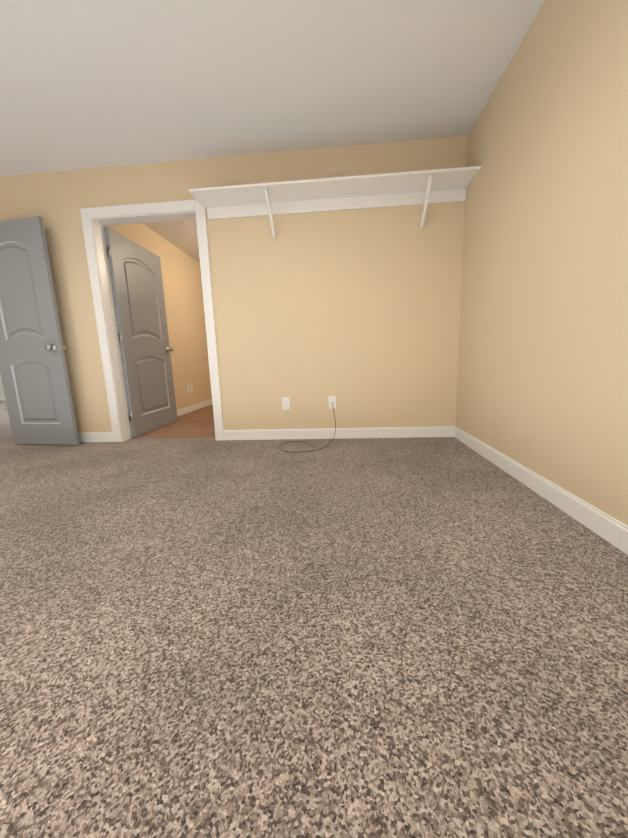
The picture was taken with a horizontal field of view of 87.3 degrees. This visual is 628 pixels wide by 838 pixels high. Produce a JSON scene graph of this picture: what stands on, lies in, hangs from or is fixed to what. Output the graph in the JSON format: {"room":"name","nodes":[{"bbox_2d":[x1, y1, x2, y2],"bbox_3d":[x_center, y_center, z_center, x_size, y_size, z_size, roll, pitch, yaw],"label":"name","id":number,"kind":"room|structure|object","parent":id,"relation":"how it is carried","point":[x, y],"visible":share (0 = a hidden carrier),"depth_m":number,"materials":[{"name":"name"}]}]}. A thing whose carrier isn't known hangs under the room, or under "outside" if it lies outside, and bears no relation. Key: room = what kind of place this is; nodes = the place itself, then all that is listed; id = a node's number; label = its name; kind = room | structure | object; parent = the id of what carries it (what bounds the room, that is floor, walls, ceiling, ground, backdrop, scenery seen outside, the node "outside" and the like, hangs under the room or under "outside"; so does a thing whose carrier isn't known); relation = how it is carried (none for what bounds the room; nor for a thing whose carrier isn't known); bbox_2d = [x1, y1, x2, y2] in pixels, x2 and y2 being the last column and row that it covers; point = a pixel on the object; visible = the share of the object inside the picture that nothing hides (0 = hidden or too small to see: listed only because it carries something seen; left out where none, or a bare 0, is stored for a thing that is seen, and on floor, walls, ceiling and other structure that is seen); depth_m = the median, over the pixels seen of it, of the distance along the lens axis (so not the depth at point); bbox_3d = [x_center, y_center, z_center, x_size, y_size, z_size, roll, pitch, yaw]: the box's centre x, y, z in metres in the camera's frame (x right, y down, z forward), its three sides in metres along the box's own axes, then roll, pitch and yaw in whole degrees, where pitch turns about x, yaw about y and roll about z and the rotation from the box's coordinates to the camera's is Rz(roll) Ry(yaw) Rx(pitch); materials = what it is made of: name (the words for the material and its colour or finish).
{"room":"empty bedroom","nodes":[
{"label":"empty bedroom","id":0,"kind":"room"},
{"bbox_2d":[0,375,4,396],"bbox_3d":[-5.025,-1.722,7.845,6.280,2.440,0.140,-1,10,5],"label":"wall","id":1,"kind":"structure","parent":0,"point":[1,391],"depth_m":8.17,"materials":[{"name":"beige paint"}]},
{"bbox_2d":[104,223,211,409],"bbox_3d":[-2.006,-1.396,5.443,0.120,2.440,4.500,-1,10,5],"label":"wall","id":2,"kind":"structure","parent":0,"point":[182,289],"depth_m":4.98,"materials":[{"name":"beige paint"}]},
{"bbox_2d":[132,405,214,437],"bbox_3d":[-0.228,-0.193,5.296,3.400,0.004,4.060,-1,10,5],"label":"floor","id":3,"kind":"structure","parent":0,"point":[198,422],"depth_m":3.89,"materials":[{"name":"brown wood"}]},
{"bbox_2d":[0,135,467,432],"bbox_3d":[-1.329,-0.999,3.096,5.480,2.440,0.140,-1,10,5],"label":"wall","id":4,"kind":"structure","parent":0,"point":[356,312],"depth_m":2.91,"materials":[{"name":"beige paint"}]},
{"bbox_2d":[0,216,78,444],"bbox_3d":[-2.692,-0.748,3.086,0.763,2.018,0.185,0,10,12],"label":"door","id":5,"kind":"structure","parent":4,"relation":"in","point":[36,384],"depth_m":3.06,"materials":[{"name":"grey paint"}]},
{"bbox_2d":[104,226,177,436],"bbox_3d":[-1.881,-0.887,3.708,0.185,2.018,0.953,-1,10,4],"label":"closet door","id":6,"kind":"structure","parent":4,"relation":"in","point":[139,299],"depth_m":3.59,"materials":[{"name":"grey paint"}]},
{"bbox_2d":[80,199,223,441],"bbox_3d":[-1.464,-0.841,3.127,1.132,2.127,0.158,-1,10,5],"label":"door frame","id":7,"kind":"structure","parent":4,"relation":"attached to","point":[88,215],"depth_m":3.03,"materials":[{"name":"white paint"}]},
{"bbox_2d":[282,397,289,409],"bbox_3d":[-0.264,-0.146,3.091,0.070,0.115,0.008,-1,10,5],"label":"electrical outlet","id":8,"kind":"object","parent":4,"relation":"attached to","point":[285,403],"visible":1,"depth_m":3.09,"materials":[{"name":"white plastic"}]},
{"bbox_2d":[0,397,627,554],"bbox_3d":[-3.668,0.396,2.393,9.800,0.100,11.100,-1,10,5],"label":"baseboard","id":9,"kind":"structure","parent":4,"relation":"attached to","point":[609,529],"depth_m":2.54,"materials":[{"name":"white paint"}]},
{"bbox_2d":[328,396,335,408],"bbox_3d":[0.169,-0.153,3.050,0.070,0.115,0.018,-1,10,5],"label":"outlet","id":10,"kind":"object","parent":4,"relation":"attached to","point":[331,399],"visible":1,"depth_m":3.05,"materials":[{"name":"white plastic"}]},
{"bbox_2d":[279,403,335,452],"bbox_3d":[-0.059,0.060,2.866,0.493,0.344,0.472,-1,10,5],"label":"cord","id":11,"kind":"object","parent":10,"relation":"attached to","point":[309,444],"visible":1,"depth_m":2.91,"materials":[{"name":"black plastic"}]},
{"bbox_2d":[189,166,480,237],"bbox_3d":[0.132,-1.683,2.632,2.182,0.296,0.300,-1,10,5],"label":"closet shelf","id":12,"kind":"object","parent":4,"relation":"attached to","point":[424,188],"visible":1,"depth_m":2.65,"materials":[{"name":"white paint"}]},
{"bbox_2d":[0,0,544,262],"bbox_3d":[-3.655,-1.997,1.906,10.200,0.100,11.600,-1,10,5],"label":"ceiling","id":13,"kind":"structure","parent":0,"point":[86,84],"depth_m":1.99,"materials":[{"name":"white paint"}]},
{"bbox_2d":[0,401,627,837],"bbox_3d":[-3.569,0.501,2.353,10.200,0.100,11.600,-1,10,5],"label":"floor carpet","id":14,"kind":"object","parent":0,"point":[212,637],"depth_m":0.86,"materials":[{"name":"brown carpet"}]},
{"bbox_2d":[456,0,627,525],"bbox_3d":[1.064,-0.439,-0.498,0.140,2.440,6.740,-1,10,5],"label":"wall","id":15,"kind":"structure","parent":0,"point":[542,385],"depth_m":1.58,"materials":[{"name":"beige paint"}]}
]}

